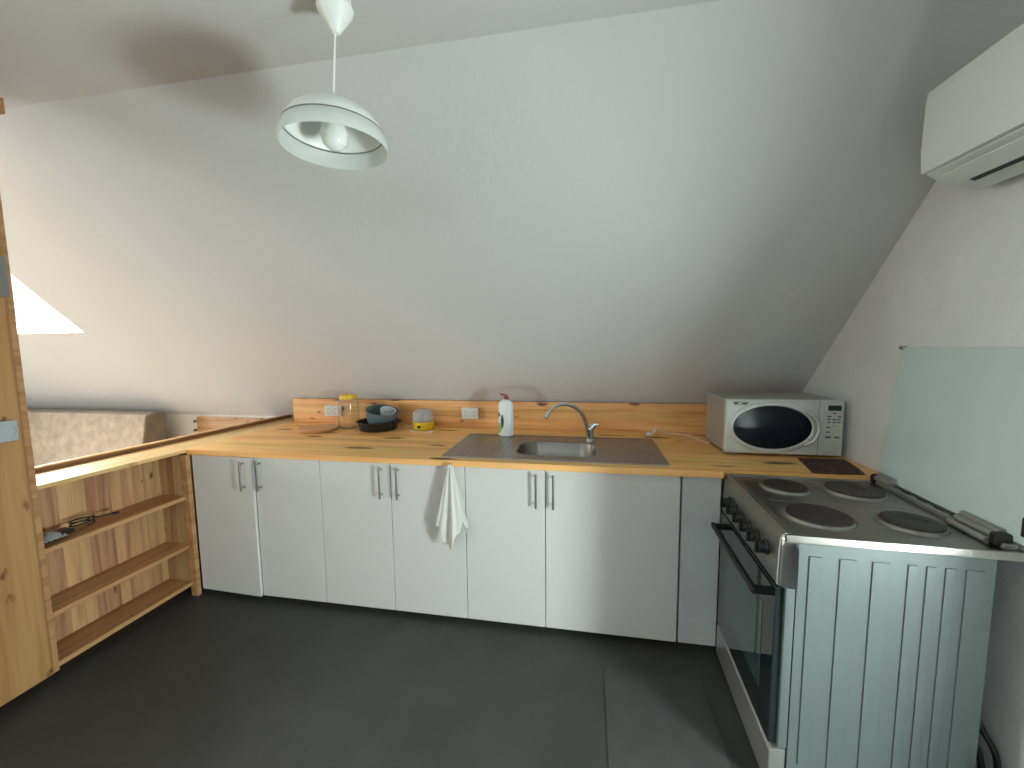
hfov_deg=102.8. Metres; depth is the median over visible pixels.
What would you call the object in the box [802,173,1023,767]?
wall
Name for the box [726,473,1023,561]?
cooktop
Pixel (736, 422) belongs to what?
microwave
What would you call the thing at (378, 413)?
saucepan
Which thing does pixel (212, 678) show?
floor
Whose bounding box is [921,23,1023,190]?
air conditioner
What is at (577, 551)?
base cabinet
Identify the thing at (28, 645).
post
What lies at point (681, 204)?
wall
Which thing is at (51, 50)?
ceiling
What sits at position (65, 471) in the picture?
shelf ledge
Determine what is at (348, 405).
storage jar
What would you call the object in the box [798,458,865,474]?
placemat
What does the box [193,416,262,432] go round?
plank
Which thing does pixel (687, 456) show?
countertop
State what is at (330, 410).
double socket
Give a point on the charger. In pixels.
(56, 534)
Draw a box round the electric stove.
[711,346,1023,767]
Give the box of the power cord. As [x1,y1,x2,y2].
[656,427,708,442]
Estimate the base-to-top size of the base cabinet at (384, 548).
0.868 m
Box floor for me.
[0,550,758,767]
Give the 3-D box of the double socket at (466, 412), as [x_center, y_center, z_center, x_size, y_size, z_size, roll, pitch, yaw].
[-0.301,0.211,2.937,0.128,0.084,0.032,0,6,10]
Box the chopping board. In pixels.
[298,424,338,433]
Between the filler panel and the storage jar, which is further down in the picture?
the filler panel
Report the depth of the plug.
2.60 m
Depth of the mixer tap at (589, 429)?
2.43 m
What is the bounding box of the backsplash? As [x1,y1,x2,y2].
[293,398,706,432]
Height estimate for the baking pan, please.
0.067 m
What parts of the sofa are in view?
backrest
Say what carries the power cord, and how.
on the countertop
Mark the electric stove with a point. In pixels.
(854, 620)
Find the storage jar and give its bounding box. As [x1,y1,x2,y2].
[338,394,358,428]
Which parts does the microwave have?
door, handle, control panel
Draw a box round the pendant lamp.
[276,0,387,169]
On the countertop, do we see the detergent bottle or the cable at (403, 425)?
the cable at (403, 425)
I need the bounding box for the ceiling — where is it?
[0,0,718,107]
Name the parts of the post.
header rail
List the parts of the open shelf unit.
panel, shelf, shelf, shelf, panel, post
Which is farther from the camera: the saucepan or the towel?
the saucepan
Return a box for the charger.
[43,511,119,542]
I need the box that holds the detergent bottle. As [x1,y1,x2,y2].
[498,393,513,436]
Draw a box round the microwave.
[706,392,844,455]
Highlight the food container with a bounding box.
[412,408,433,430]
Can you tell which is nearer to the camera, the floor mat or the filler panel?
the floor mat
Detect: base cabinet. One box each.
[192,455,328,602]
[319,460,467,617]
[465,467,680,641]
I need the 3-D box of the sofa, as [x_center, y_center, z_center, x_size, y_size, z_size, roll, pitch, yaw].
[-4.207,0.742,3.328,2.345,0.955,0.949,0,6,10]
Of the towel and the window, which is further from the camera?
the window
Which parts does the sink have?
bowl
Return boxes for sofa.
[27,408,166,465]
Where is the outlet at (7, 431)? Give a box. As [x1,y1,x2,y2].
[0,424,18,439]
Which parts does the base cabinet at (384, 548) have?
door, handle, handle, door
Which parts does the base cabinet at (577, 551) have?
door, handle, handle, door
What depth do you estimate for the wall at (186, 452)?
2.77 m
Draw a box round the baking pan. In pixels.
[356,418,402,432]
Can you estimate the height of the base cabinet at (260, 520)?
0.868 m
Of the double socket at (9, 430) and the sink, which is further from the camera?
the sink
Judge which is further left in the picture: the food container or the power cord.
the food container
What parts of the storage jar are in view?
lid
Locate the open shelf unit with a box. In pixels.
[38,454,201,665]
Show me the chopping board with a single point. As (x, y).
(315, 428)
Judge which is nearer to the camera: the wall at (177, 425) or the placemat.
the placemat
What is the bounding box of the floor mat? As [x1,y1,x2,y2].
[604,668,730,767]
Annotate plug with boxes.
[646,429,655,435]
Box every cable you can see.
[403,425,432,432]
[976,719,1001,767]
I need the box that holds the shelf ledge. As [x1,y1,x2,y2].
[35,414,293,489]
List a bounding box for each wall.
[0,0,1023,416]
[166,414,723,549]
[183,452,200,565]
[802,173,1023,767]
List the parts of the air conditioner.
casing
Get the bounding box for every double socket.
[0,420,18,442]
[324,405,337,415]
[461,407,478,418]
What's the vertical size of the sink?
0.149 m
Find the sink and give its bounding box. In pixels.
[442,433,669,478]
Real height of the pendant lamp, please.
0.450 m
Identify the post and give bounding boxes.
[0,97,59,706]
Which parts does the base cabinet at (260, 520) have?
door, handle, handle, door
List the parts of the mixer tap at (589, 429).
spout, lever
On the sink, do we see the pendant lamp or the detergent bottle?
the detergent bottle
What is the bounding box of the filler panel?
[676,477,721,645]
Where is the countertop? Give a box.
[186,422,878,479]
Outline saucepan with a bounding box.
[365,404,398,423]
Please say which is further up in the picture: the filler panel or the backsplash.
the backsplash
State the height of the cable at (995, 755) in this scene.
0.325 m
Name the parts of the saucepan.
nested dish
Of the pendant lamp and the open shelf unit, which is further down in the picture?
the open shelf unit
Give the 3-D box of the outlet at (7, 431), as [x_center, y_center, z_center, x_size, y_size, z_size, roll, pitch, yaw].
[-2.022,0.191,1.636,0.007,0.064,0.064,0,6,10]
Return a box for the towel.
[435,464,468,549]
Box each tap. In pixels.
[544,402,598,441]
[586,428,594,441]

